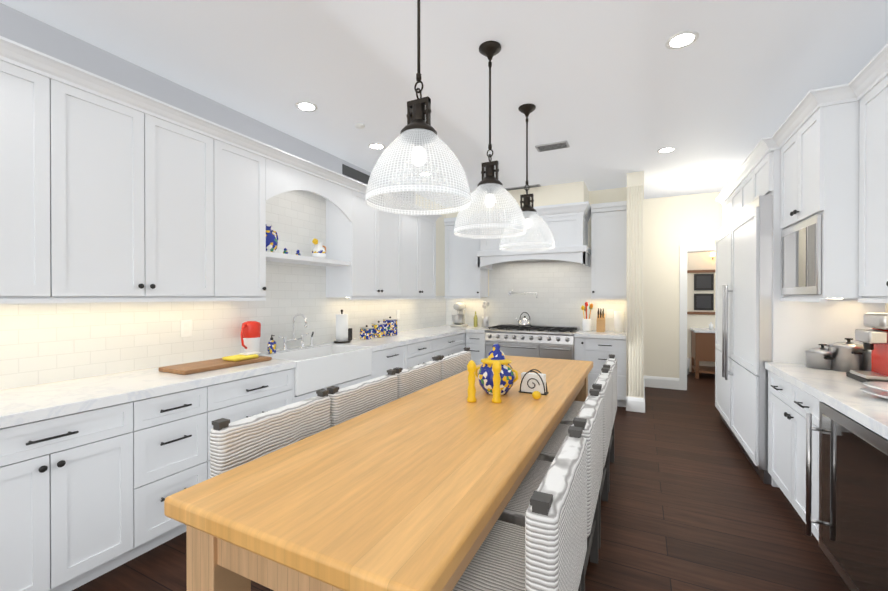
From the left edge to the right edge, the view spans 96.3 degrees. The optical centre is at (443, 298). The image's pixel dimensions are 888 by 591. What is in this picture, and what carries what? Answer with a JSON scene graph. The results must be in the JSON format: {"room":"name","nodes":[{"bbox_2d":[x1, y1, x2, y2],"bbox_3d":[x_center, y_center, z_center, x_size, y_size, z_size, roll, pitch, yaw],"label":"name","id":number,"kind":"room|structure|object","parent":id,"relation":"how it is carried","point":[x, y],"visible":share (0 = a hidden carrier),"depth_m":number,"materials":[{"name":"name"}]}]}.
{"room":"kitchen","nodes":[
{"label":"kitchen","id":0,"kind":"room"},
{"bbox_2d":[0,3,445,389],"bbox_3d":[-1.704,-0.070,3.397,0.208,2.890,9.440,0,0,26],"label":"wall","id":1,"kind":"structure","parent":0,"point":[43,343],"depth_m":2.87,"materials":[{"name":"beige"}]},
{"bbox_2d":[0,52,55,303],"bbox_3d":[-2.171,-0.545,1.837,0.348,1.095,0.414,0,0,26],"label":"upper cabinet","id":2,"kind":"object","parent":1,"relation":"attached to","point":[27,91],"depth_m":1.88,"materials":[{"name":"white wood"}]},
{"bbox_2d":[56,72,215,299],"bbox_3d":[-1.895,-0.548,2.395,0.348,1.095,0.831,0,0,26],"label":"upper cabinet","id":3,"kind":"object","parent":1,"relation":"attached to","point":[111,191],"depth_m":2.25,"materials":[{"name":"white wood"}]},
{"bbox_2d":[180,320,191,336],"bbox_3d":[-1.851,0.218,2.857,0.008,0.120,0.080,0,0,26],"label":"electrical outlet","id":4,"kind":"object","parent":1,"relation":"attached to","point":[185,328],"visible":1,"depth_m":2.85,"materials":[{"name":"white plastic"}]},
{"bbox_2d":[216,136,267,299],"bbox_3d":[-1.619,-0.550,2.953,0.348,1.095,0.414,0,0,26],"label":"upper cabinet","id":5,"kind":"object","parent":1,"relation":"attached to","point":[241,170],"depth_m":2.88,"materials":[{"name":"white wood"}]},
{"bbox_2d":[268,156,355,299],"bbox_3d":[-1.301,-0.553,3.596,0.348,1.095,1.022,0,0,26],"label":"upper cabinet","id":6,"kind":"object","parent":1,"relation":"attached to","point":[283,176],"depth_m":3.90,"materials":[{"name":"white wood"}]},
{"bbox_2d":[266,224,277,251],"bbox_3d":[-1.458,-0.483,3.292,0.178,0.235,0.211,0,0,26],"label":"jug","id":7,"kind":"object","parent":6,"relation":"in","point":[271,242],"visible":0.54,"depth_m":3.24,"materials":[{"name":"blue ceramic"}]},
{"bbox_2d":[312,238,325,257],"bbox_3d":[-1.195,-0.467,3.823,0.131,0.199,0.172,0,0,26],"label":"pitcher","id":8,"kind":"object","parent":6,"relation":"in","point":[318,251],"visible":0.88,"depth_m":3.77,"materials":[{"name":"white ceramic"}]},
{"bbox_2d":[342,164,373,184],"bbox_3d":[-0.977,-1.415,4.626,0.008,0.110,0.600,0,0,26],"label":"air vent","id":9,"kind":"object","parent":1,"relation":"in","point":[348,171],"visible":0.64,"depth_m":4.55,"materials":[{"name":"grey metal"}]},
{"bbox_2d":[356,188,403,299],"bbox_3d":[-0.872,-0.557,4.462,0.348,1.095,0.909,0,0,26],"label":"upper cabinet","id":10,"kind":"object","parent":1,"relation":"attached to","point":[379,234],"depth_m":4.38,"materials":[{"name":"white wood"}]},
{"bbox_2d":[396,310,399,318],"bbox_3d":[-0.618,0.217,5.349,0.008,0.120,0.080,0,0,26],"label":"electrical outlet","id":11,"kind":"object","parent":1,"relation":"attached to","point":[398,314],"visible":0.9,"depth_m":5.35,"materials":[{"name":"white plastic"}]},
{"bbox_2d":[404,208,435,298],"bbox_3d":[-0.471,-0.561,5.272,0.348,1.095,0.900,0,0,26],"label":"upper cabinet","id":12,"kind":"object","parent":1,"relation":"attached to","point":[419,230],"depth_m":5.19,"materials":[{"name":"white wood"}]},
{"bbox_2d":[0,0,887,206],"bbox_3d":[1.682,-1.562,2.919,6.895,0.100,11.600,0,0,26],"label":"ceiling","id":13,"kind":"structure","parent":0,"point":[614,92],"depth_m":2.62,"materials":[{"name":"white paint"}]},
{"bbox_2d":[295,101,317,111],"bbox_3d":[-1.085,-1.511,3.139,0.170,0.004,0.170,0,0,26],"label":"recessed light","id":14,"kind":"object","parent":13,"relation":"in","point":[306,106],"visible":1,"depth_m":3.14,"materials":[{"name":"white"}]},
{"bbox_2d":[354,123,364,128],"bbox_3d":[-0.738,-1.503,3.481,0.090,0.024,0.090,0,0,26],"label":"smoke detector","id":15,"kind":"object","parent":13,"relation":"attached to","point":[359,125],"visible":1,"depth_m":3.46,"materials":[{"name":"white plastic"}]},
{"bbox_2d":[368,143,384,149],"bbox_3d":[-0.672,-1.515,3.973,0.170,0.004,0.170,0,0,26],"label":"recessed light","id":16,"kind":"object","parent":13,"relation":"in","point":[377,146],"visible":1,"depth_m":3.97,"materials":[{"name":"white"}]},
{"bbox_2d":[365,0,471,214],"bbox_3d":[-0.104,-0.946,1.641,0.436,1.119,0.436,0,0,26],"label":"pendant light","id":17,"kind":"object","parent":13,"relation":"hanging from","point":[418,131],"visible":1,"depth_m":1.58,"materials":[{"name":"glass"}]},
{"bbox_2d":[454,41,526,238],"bbox_3d":[0.278,-0.950,2.401,0.436,1.119,0.436,0,0,26],"label":"pendant light","id":18,"kind":"object","parent":13,"relation":"hanging from","point":[490,183],"visible":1,"depth_m":2.35,"materials":[{"name":"glass"}]},
{"bbox_2d":[505,184,540,190],"bbox_3d":[0.981,-1.518,5.509,0.700,0.011,0.100,0,0,26],"label":"ceiling vent","id":19,"kind":"object","parent":13,"relation":"in","point":[522,187],"visible":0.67,"depth_m":5.44,"materials":[{"name":"grey metal"}]},
{"bbox_2d":[499,104,554,251],"bbox_3d":[0.659,-0.953,3.160,0.436,1.119,0.436,0,0,26],"label":"pendant light","id":20,"kind":"object","parent":13,"relation":"hanging from","point":[527,206],"visible":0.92,"depth_m":3.13,"materials":[{"name":"glass"}]},
{"bbox_2d":[535,141,569,151],"bbox_3d":[1.081,-1.510,3.964,0.310,0.013,0.160,0,0,26],"label":"ceiling vent","id":21,"kind":"object","parent":13,"relation":"in","point":[552,146],"visible":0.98,"depth_m":3.95,"materials":[{"name":"grey metal"}]},
{"bbox_2d":[657,147,675,152],"bbox_3d":[2.279,-1.516,4.074,0.170,0.004,0.170,0,0,26],"label":"recessed light","id":22,"kind":"object","parent":13,"relation":"in","point":[666,149],"visible":1,"depth_m":4.08,"materials":[{"name":"white"}]},
{"bbox_2d":[665,30,698,49],"bbox_3d":[1.391,-1.508,2.326,0.170,0.004,0.170,0,0,26],"label":"recessed light","id":23,"kind":"object","parent":13,"relation":"in","point":[683,39],"visible":1,"depth_m":2.32,"materials":[{"name":"white"}]},
{"bbox_2d":[72,372,850,590],"bbox_3d":[1.682,1.428,2.933,6.895,0.100,11.600,0,0,26],"label":"floor","id":24,"kind":"structure","parent":0,"point":[694,503],"depth_m":2.41,"materials":[{"name":"brown wood"}]},
{"bbox_2d":[0,401,139,590],"bbox_3d":[-2.003,0.953,1.881,0.618,0.858,0.640,0,0,26],"label":"base cabinet","id":25,"kind":"object","parent":24,"relation":"on","point":[95,471],"depth_m":1.81,"materials":[{"name":"white wood"}]},
{"bbox_2d":[0,325,479,428],"bbox_3d":[-0.983,0.488,3.917,0.638,0.050,5.848,0,0,26],"label":"countertop","id":26,"kind":"structure","parent":25,"relation":"on","point":[24,405],"depth_m":2.17,"materials":[{"name":"white stone"}]},
{"bbox_2d":[159,356,271,374],"bbox_3d":[-1.562,0.455,2.771,0.280,0.025,0.640,0,0,26],"label":"cutting board","id":27,"kind":"object","parent":26,"relation":"on","point":[198,367],"visible":0.79,"depth_m":2.63,"materials":[{"name":"brown wood"}]},
{"bbox_2d":[222,351,260,360],"bbox_3d":[-1.464,0.423,2.901,0.140,0.036,0.240,0,0,26],"label":"cloth","id":28,"kind":"object","parent":27,"relation":"on","point":[246,356],"visible":0.98,"depth_m":2.85,"materials":[{"name":"yellow fabric"}]},
{"bbox_2d":[240,321,260,354],"bbox_3d":[-1.567,0.324,3.189,0.138,0.282,0.192,0,0,26],"label":"pitcher","id":29,"kind":"object","parent":26,"relation":"on","point":[250,334],"visible":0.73,"depth_m":3.16,"materials":[{"name":"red ceramic"}]},
{"bbox_2d":[267,335,275,353],"bbox_3d":[-1.457,0.387,3.366,0.068,0.156,0.068,0,0,26],"label":"soap bottle","id":30,"kind":"object","parent":26,"relation":"on","point":[271,346],"visible":1,"depth_m":3.34,"materials":[{"name":"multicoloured ceramic"}]},
{"bbox_2d":[278,314,313,350],"bbox_3d":[-1.291,0.302,3.615,0.188,0.324,0.413,0,0,26],"label":"bridge faucet","id":31,"kind":"object","parent":26,"relation":"on","point":[294,339],"visible":1,"depth_m":3.61,"materials":[{"name":"silver metal"}]},
{"bbox_2d":[260,345,371,396],"bbox_3d":[-1.120,0.600,3.496,0.510,0.260,0.930,0,0,26],"label":"sink","id":32,"kind":"object","parent":26,"relation":"in","point":[319,367],"depth_m":3.42,"materials":[{"name":"white ceramic"}]},
{"bbox_2d":[334,310,349,342],"bbox_3d":[-1.062,0.289,4.140,0.168,0.344,0.168,0,0,26],"label":"paper towel","id":33,"kind":"object","parent":26,"relation":"on","point":[341,327],"visible":1,"depth_m":4.09,"materials":[{"name":"white paper"}]},
{"bbox_2d":[348,328,351,339],"bbox_3d":[-1.032,0.395,4.349,0.030,0.130,0.060,0,0,26],"label":"handset","id":34,"kind":"object","parent":26,"relation":"on","point":[349,333],"visible":0.73,"depth_m":4.33,"materials":[{"name":"black plastic"}]},
{"bbox_2d":[360,325,373,339],"bbox_3d":[-0.871,0.381,4.481,0.116,0.158,0.116,0,0,26],"label":"canister","id":35,"kind":"object","parent":26,"relation":"on","point":[366,332],"visible":1,"depth_m":4.44,"materials":[{"name":"multicoloured ceramic"}]},
{"bbox_2d":[371,321,385,337],"bbox_3d":[-0.769,0.362,4.688,0.126,0.193,0.126,0,0,26],"label":"canister","id":36,"kind":"object","parent":26,"relation":"on","point":[379,330],"visible":0.96,"depth_m":4.63,"materials":[{"name":"multicoloured ceramic"}]},
{"bbox_2d":[383,316,397,335],"bbox_3d":[-0.663,0.341,4.903,0.136,0.233,0.136,0,0,26],"label":"canister","id":37,"kind":"object","parent":26,"relation":"on","point":[391,326],"visible":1,"depth_m":4.85,"materials":[{"name":"multicoloured ceramic"}]},
{"bbox_2d":[450,302,467,326],"bbox_3d":[0.246,0.257,6.332,0.201,0.388,0.311,0,0,26],"label":"stand mixer","id":38,"kind":"object","parent":26,"relation":"on","point":[458,319],"visible":1,"depth_m":6.23,"materials":[{"name":"white metal"}]},
{"bbox_2d":[474,311,477,326],"bbox_3d":[0.499,0.330,6.280,0.064,0.242,0.064,0,0,26],"label":"oil bottle","id":39,"kind":"object","parent":26,"relation":"on","point":[475,321],"visible":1,"depth_m":6.26,"materials":[{"name":"yellow glass"}]},
{"bbox_2d":[140,385,211,554],"bbox_3d":[-1.775,0.951,2.340,0.618,0.858,0.385,0,0,26],"label":"base cabinet","id":40,"kind":"object","parent":24,"relation":"on","point":[175,429],"depth_m":2.19,"materials":[{"name":"white wood"}]},
{"bbox_2d":[212,369,295,428],"bbox_3d":[-1.541,0.949,2.813,0.618,0.858,0.670,0,0,26],"label":"base cabinet","id":41,"kind":"object","parent":24,"relation":"on","point":[233,400],"depth_m":2.66,"materials":[{"name":"white wood"}]},
{"bbox_2d":[210,389,329,477],"bbox_3d":[-0.561,0.933,1.731,0.522,0.900,0.616,0,0,26],"label":"chair","id":42,"kind":"object","parent":24,"relation":"on","point":[234,444],"visible":0.17,"depth_m":1.72,"materials":[{"name":"grey"}]},
{"bbox_2d":[296,353,375,401],"bbox_3d":[-1.186,0.946,3.530,0.618,0.858,0.970,0,0,26],"label":"base cabinet","id":43,"kind":"object","parent":24,"relation":"on","point":[346,383],"depth_m":3.57,"materials":[{"name":"white wood"}]},
{"bbox_2d":[327,369,396,427],"bbox_3d":[-0.277,0.930,2.304,0.522,0.900,0.616,0,0,26],"label":"chair","id":44,"kind":"object","parent":24,"relation":"on","point":[351,402],"visible":0.19,"depth_m":2.31,"materials":[{"name":"grey"}]},
{"bbox_2d":[164,355,592,590],"bbox_3d":[0.285,0.999,2.566,0.935,0.760,3.393,0,0,26],"label":"dining table","id":45,"kind":"object","parent":24,"relation":"on","point":[415,491],"visible":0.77,"depth_m":1.27,"materials":[{"name":"brown wood"}]},
{"bbox_2d":[467,360,476,402],"bbox_3d":[0.166,0.495,2.384,0.060,0.248,0.060,0,0,26],"label":"pepper mill","id":46,"kind":"object","parent":45,"relation":"on","point":[471,369],"visible":1,"depth_m":2.37,"materials":[{"name":"yellow ceramic"}]},
{"bbox_2d":[475,344,518,394],"bbox_3d":[0.340,0.457,2.588,0.296,0.322,0.238,0,0,26],"label":"jar","id":47,"kind":"object","parent":45,"relation":"on","point":[484,375],"visible":0.9,"depth_m":2.52,"materials":[{"name":"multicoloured ceramic"}]},
{"bbox_2d":[492,361,501,402],"bbox_3d":[0.314,0.495,2.367,0.060,0.248,0.060,0,0,26],"label":"pepper mill","id":48,"kind":"object","parent":45,"relation":"on","point":[496,370],"visible":1,"depth_m":2.35,"materials":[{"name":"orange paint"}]},
{"bbox_2d":[519,369,548,394],"bbox_3d":[0.585,0.543,2.601,0.180,0.150,0.072,0,0,26],"label":"napkin holder","id":49,"kind":"object","parent":45,"relation":"on","point":[531,383],"visible":1,"depth_m":2.58,"materials":[{"name":"white paper"}]},
{"bbox_2d":[532,391,540,399],"bbox_3d":[0.564,0.591,2.422,0.054,0.053,0.054,0,0,26],"label":"lemon","id":50,"kind":"object","parent":45,"relation":"on","point":[536,395],"visible":1,"depth_m":2.40,"materials":[{"name":"yellow food"}]},
{"bbox_2d":[376,345,407,377],"bbox_3d":[-0.832,0.943,4.247,0.618,0.858,0.670,0,0,26],"label":"base cabinet","id":51,"kind":"object","parent":24,"relation":"on","point":[387,359],"depth_m":4.13,"materials":[{"name":"white wood"}]},
{"bbox_2d":[393,356,440,398],"bbox_3d":[0.006,0.928,2.878,0.522,0.900,0.616,0,0,26],"label":"chair","id":52,"kind":"object","parent":24,"relation":"on","point":[410,380],"visible":0.15,"depth_m":2.90,"materials":[{"name":"grey"}]},
{"bbox_2d":[408,341,435,367],"bbox_3d":[-0.550,0.940,4.816,0.618,0.858,0.600,0,0,26],"label":"base cabinet","id":53,"kind":"object","parent":24,"relation":"on","point":[422,352],"depth_m":4.69,"materials":[{"name":"white wood"}]},
{"bbox_2d":[436,333,465,356],"bbox_3d":[-0.192,0.937,5.538,0.618,0.858,1.012,0,0,26],"label":"base cabinet","id":54,"kind":"object","parent":24,"relation":"on","point":[446,346],"depth_m":5.43,"materials":[{"name":"white wood"}]},
{"bbox_2d":[437,347,470,380],"bbox_3d":[0.290,0.925,3.452,0.522,0.900,0.616,0,0,26],"label":"chair","id":55,"kind":"object","parent":24,"relation":"on","point":[454,364],"visible":0.21,"depth_m":3.46,"materials":[{"name":"grey"}]},
{"bbox_2d":[466,326,490,365],"bbox_3d":[0.581,0.908,6.049,0.305,0.910,0.645,0,0,26],"label":"base cabinet","id":56,"kind":"object","parent":24,"relation":"on","point":[475,340],"visible":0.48,"depth_m":5.78,"materials":[{"name":"white wood"}]},
{"bbox_2d":[482,301,488,326],"bbox_3d":[0.642,0.246,6.186,0.128,0.411,0.128,0,0,26],"label":"utensil crock","id":57,"kind":"object","parent":56,"relation":"on","point":[485,321],"visible":1,"depth_m":6.14,"materials":[{"name":"grey ceramic"}]},
{"bbox_2d":[452,426,586,590],"bbox_3d":[0.167,0.935,1.326,0.522,0.900,0.616,0,0,26],"label":"chair","id":58,"kind":"object","parent":24,"relation":"on","point":[544,548],"visible":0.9,"depth_m":1.21,"materials":[{"name":"grey"}]},
{"bbox_2d":[485,324,579,359],"bbox_3d":[1.257,0.885,5.684,1.222,0.960,0.696,0,0,26],"label":"range","id":59,"kind":"object","parent":24,"relation":"on","point":[548,341],"visible":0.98,"depth_m":5.43,"materials":[{"name":"silver metal"}]},
{"bbox_2d":[516,312,530,326],"bbox_3d":[1.168,0.309,5.860,0.236,0.216,0.188,0,0,26],"label":"kettle","id":60,"kind":"object","parent":59,"relation":"on","point":[524,322],"visible":1,"depth_m":5.79,"materials":[{"name":"silver metal"}]},
{"bbox_2d":[498,389,602,590],"bbox_3d":[0.468,0.932,1.935,0.522,0.900,0.616,0,0,26],"label":"chair","id":61,"kind":"object","parent":24,"relation":"on","point":[588,419],"visible":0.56,"depth_m":1.79,"materials":[{"name":"grey"}]},
{"bbox_2d":[537,368,611,548],"bbox_3d":[0.779,0.929,2.563,0.522,0.900,0.616,0,0,26],"label":"chair","id":62,"kind":"object","parent":24,"relation":"on","point":[603,384],"visible":0.33,"depth_m":2.43,"materials":[{"name":"grey"}]},
{"bbox_2d":[560,354,616,492],"bbox_3d":[1.089,0.926,3.190,0.522,0.900,0.616,0,0,26],"label":"chair","id":63,"kind":"object","parent":24,"relation":"on","point":[571,414],"visible":0.31,"depth_m":3.07,"materials":[{"name":"grey fabric"}]},
{"bbox_2d":[574,330,625,406],"bbox_3d":[2.097,0.912,5.299,0.617,0.910,0.645,0,0,26],"label":"base cabinet","id":64,"kind":"object","parent":24,"relation":"on","point":[596,348],"visible":0.67,"depth_m":5.04,"materials":[{"name":"white wood"}]},
{"bbox_2d":[581,302,592,330],"bbox_3d":[1.978,0.252,5.503,0.163,0.406,0.163,0,0,26],"label":"utensil crock","id":65,"kind":"object","parent":64,"relation":"on","point":[586,324],"visible":1,"depth_m":5.46,"materials":[{"name":"white ceramic"}]},
{"bbox_2d":[596,308,604,331],"bbox_3d":[2.139,0.297,5.424,0.100,0.316,0.180,0,0,26],"label":"knife block","id":66,"kind":"object","parent":64,"relation":"on","point":[600,325],"visible":1,"depth_m":5.37,"materials":[{"name":"brown wood"}]},
{"bbox_2d":[614,311,622,331],"bbox_3d":[2.354,0.316,5.362,0.119,0.280,0.119,0,0,26],"label":"paper towel","id":67,"kind":"object","parent":64,"relation":"on","point":[618,321],"visible":1,"depth_m":5.31,"materials":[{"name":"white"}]},
{"bbox_2d":[687,358,689,374],"bbox_3d":[4.301,1.218,7.158,0.220,0.280,0.220,0,0,26],"label":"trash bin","id":68,"kind":"object","parent":24,"relation":"on","point":[688,362],"visible":0.1,"depth_m":7.07,"materials":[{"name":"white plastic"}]},
{"bbox_2d":[690,327,715,378],"bbox_3d":[4.687,0.950,6.866,0.690,0.820,0.660,0,0,26],"label":"vanity cabinet","id":69,"kind":"object","parent":24,"relation":"on","point":[703,347],"visible":0.48,"depth_m":6.71,"materials":[{"name":"brown wood"}]},
{"bbox_2d":[719,196,730,425],"bbox_3d":[3.393,0.134,4.261,0.608,2.476,0.490,0,0,26],"label":"tall cabinet","id":70,"kind":"object","parent":24,"relation":"on","point":[725,232],"depth_m":4.19,"materials":[{"name":"white wood"}]},
{"bbox_2d":[727,187,738,441],"bbox_3d":[3.182,0.136,3.835,0.608,2.476,0.460,0,0,26],"label":"tall cabinet","id":71,"kind":"object","parent":24,"relation":"on","point":[733,266],"depth_m":3.74,"materials":[{"name":"white wood"}]},
{"bbox_2d":[739,174,750,461],"bbox_3d":[2.978,0.138,3.423,0.608,2.476,0.460,0,0,26],"label":"tall cabinet","id":72,"kind":"object","parent":24,"relation":"on","point":[745,188],"depth_m":3.35,"materials":[{"name":"white wood"}]},
{"bbox_2d":[768,370,816,535],"bbox_3d":[2.428,0.951,2.345,0.636,0.858,0.978,0,0,26],"label":"base cabinet","id":73,"kind":"object","parent":24,"relation":"on","point":[790,408],"depth_m":2.44,"materials":[{"name":"white wood"}]},
{"bbox_2d":[751,150,884,486],"bbox_3d":[2.768,0.140,2.997,0.608,2.476,0.490,0,0,26],"label":"wall","id":74,"kind":"structure","parent":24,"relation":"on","point":[758,323],"depth_m":2.93,"materials":[{"name":"white paint"}]},
{"bbox_2d":[813,398,887,590],"bbox_3d":[2.056,0.955,1.595,0.636,0.858,0.697,0,0,26],"label":"base cabinet","id":75,"kind":"object","parent":24,"relation":"on","point":[828,451],"depth_m":1.72,"materials":[{"name":"white wood"}]},
{"bbox_2d":[765,362,887,437],"bbox_3d":[2.023,0.499,1.529,0.638,0.050,2.796,0,0,26],"label":"countertop","id":76,"kind":"structure","parent":75,"relation":"on","point":[833,387],"depth_m":2.03,"materials":[{"name":"white stone"}]},
{"bbox_2d":[805,344,833,369],"bbox_3d":[2.548,0.389,2.678,0.182,0.158,0.230,0,0,26],"label":"pot","id":77,"kind":"object","parent":76,"relation":"on","point":[819,358],"visible":0.81,"depth_m":2.64,"materials":[{"name":"silver metal"}]},
{"bbox_2d":[827,338,864,371],"bbox_3d":[2.620,0.364,2.575,0.201,0.208,0.250,0,0,26],"label":"pot","id":78,"kind":"object","parent":76,"relation":"on","point":[847,356],"visible":0.83,"depth_m":2.52,"materials":[{"name":"silver metal"}]},
{"bbox_2d":[863,350,870,370],"bbox_3d":[2.688,0.375,2.430,0.192,0.188,0.240,0,0,26],"label":"pot","id":79,"kind":"object","parent":76,"relation":"on","point":[866,360],"visible":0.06,"depth_m":2.45,"materials":[{"name":"silver metal"}]},
{"bbox_2d":[847,313,887,382],"bbox_3d":[2.499,0.278,2.194,0.330,0.385,0.250,0,0,26],"label":"espresso machine","id":80,"kind":"object","parent":76,"relation":"on","point":[874,339],"visible":0.96,"depth_m":2.21,"materials":[{"name":"red metal"}]},
{"bbox_2d":[860,382,887,399],"bbox_3d":[2.118,0.442,1.842,0.270,0.059,0.270,0,0,26],"label":"plates","id":81,"kind":"object","parent":76,"relation":"on","point":[879,389],"visible":1,"depth_m":1.91,"materials":[{"name":"white ceramic"}]},
{"bbox_2d":[446,187,626,330],"bbox_3d":[1.579,-0.084,6.465,2.970,2.890,0.988,0,0,26],"label":"wall","id":82,"kind":"structure","parent":0,"point":[562,289],"depth_m":5.95,"materials":[{"name":"beige tile"}]},
{"bbox_2d":[444,216,487,296],"bbox_3d":[0.349,-0.638,6.311,0.601,1.240,0.370,0,0,26],"label":"upper cabinet","id":83,"kind":"object","parent":82,"relation":"attached to","point":[466,276],"depth_m":6.19,"materials":[{"name":"white wood"}]},
{"bbox_2d":[508,290,537,297],"bbox_3d":[1.183,-0.066,5.993,0.499,0.120,0.209,0,0,26],"label":"pot filler","id":84,"kind":"object","parent":82,"relation":"attached to","point":[510,293],"visible":0.94,"depth_m":5.97,"materials":[{"name":"silver metal"}]},
{"bbox_2d":[475,181,590,269],"bbox_3d":[1.274,-0.984,5.710,1.580,1.078,0.623,0,0,26],"label":"range hood","id":85,"kind":"object","parent":82,"relation":"attached to","point":[563,211],"visible":0.67,"depth_m":5.34,"materials":[{"name":"white painted wood"}]},
{"bbox_2d":[591,201,626,296],"bbox_3d":[2.239,-0.634,5.376,0.438,1.240,0.370,0,0,26],"label":"upper cabinet","id":86,"kind":"object","parent":82,"relation":"attached to","point":[608,220],"depth_m":5.24,"materials":[{"name":"white wood"}]},
{"bbox_2d":[607,309,612,317],"bbox_3d":[2.313,0.216,5.548,0.080,0.120,0.006,0,0,26],"label":"electrical outlet","id":87,"kind":"object","parent":82,"relation":"attached to","point":[609,313],"visible":1,"depth_m":5.54,"materials":[{"name":"white plastic"}]},
{"bbox_2d":[626,171,643,397],"bbox_3d":[2.458,-0.077,5.108,0.190,2.890,0.680,0,0,26],"label":"column","id":88,"kind":"structure","parent":0,"point":[635,179],"depth_m":4.80,"materials":[{"name":"beige wood"}]},
{"bbox_2d":[627,185,642,396],"bbox_3d":[2.308,-0.086,4.804,0.172,2.530,0.022,0,0,26],"label":"trim","id":89,"kind":"structure","parent":88,"relation":"attached to","point":[635,283],"depth_m":4.80,"materials":[{"name":"beige wood"}]},
{"bbox_2d":[644,190,735,377],"bbox_3d":[3.741,-0.081,5.879,1.425,2.890,0.120,0,0,26],"label":"wall","id":90,"kind":"structure","parent":0,"point":[672,224],"depth_m":5.99,"materials":[{"name":"beige paint"}]},
{"bbox_2d":[626,375,678,412],"bbox_3d":[2.862,1.281,5.385,0.677,0.170,1.556,0,0,26],"label":"baseboard","id":91,"kind":"structure","parent":90,"relation":"attached to","point":[634,404],"depth_m":5.95,"materials":[{"name":"white wood"}]},
{"bbox_2d":[679,244,715,389],"bbox_3d":[3.968,0.292,5.759,0.970,2.145,0.147,0,0,26],"label":"door frame","id":92,"kind":"structure","parent":90,"relation":"attached to","point":[685,250],"depth_m":5.88,"materials":[{"name":"white wood"}]},
{"bbox_2d":[687,252,715,371],"bbox_3d":[5.319,-0.086,7.039,3.625,2.890,0.200,0,0,26],"label":"wall","id":93,"kind":"structure","parent":0,"point":[700,261],"depth_m":7.26,"materials":[{"name":"beige paint"}]},
{"bbox_2d":[687,270,714,314],"bbox_3d":[4.718,-0.107,7.205,1.000,0.810,0.034,0,0,26],"label":"rail","id":94,"kind":"object","parent":93,"relation":"attached to","point":[702,271],"visible":0.29,"depth_m":7.21,"materials":[{"name":"brown wood"}]},
{"bbox_2d":[694,274,713,289],"bbox_3d":[4.712,-0.292,7.214,0.300,0.300,0.021,0,0,26],"label":"picture frame","id":95,"kind":"object","parent":94,"relation":"attached to","point":[703,281],"visible":0.96,"depth_m":7.21,"materials":[{"name":"black metal"}]},
{"bbox_2d":[694,294,713,309],"bbox_3d":[4.712,0.068,7.216,0.300,0.300,0.021,0,0,26],"label":"picture frame","id":96,"kind":"object","parent":94,"relation":"attached to","point":[703,301],"visible":0.96,"depth_m":7.21,"materials":[{"name":"black metal"}]},
{"bbox_2d":[710,252,715,259],"bbox_3d":[4.803,-0.778,7.103,0.097,0.168,0.139,0,0,26],"label":"sconce","id":97,"kind":"object","parent":93,"relation":"attached to","point":[713,254],"visible":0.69,"depth_m":7.06,"materials":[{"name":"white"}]},
{"bbox_2d":[885,303,887,312],"bbox_3d":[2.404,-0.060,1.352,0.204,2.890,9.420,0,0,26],"label":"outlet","id":98,"kind":"structure","parent":0,"point":[886,307],"depth_m":2.63,"materials":[{"name":"beige plastic"}]},
{"bbox_2d":[775,95,854,298],"bbox_3d":[2.520,-0.548,2.438,0.558,1.095,0.713,0,0,26],"label":"upper cabinet","id":99,"kind":"object","parent":98,"relation":"attached to","point":[830,143],"depth_m":2.26,"materials":[{"name":"white wood"}]},
{"bbox_2d":[855,63,887,302],"bbox_3d":[2.260,-0.544,1.727,0.393,1.095,0.788,0,0,26],"label":"upper cabinet","id":100,"kind":"object","parent":98,"relation":"attached to","point":[871,104],"depth_m":2.05,"materials":[{"name":"white wood"}]}
]}

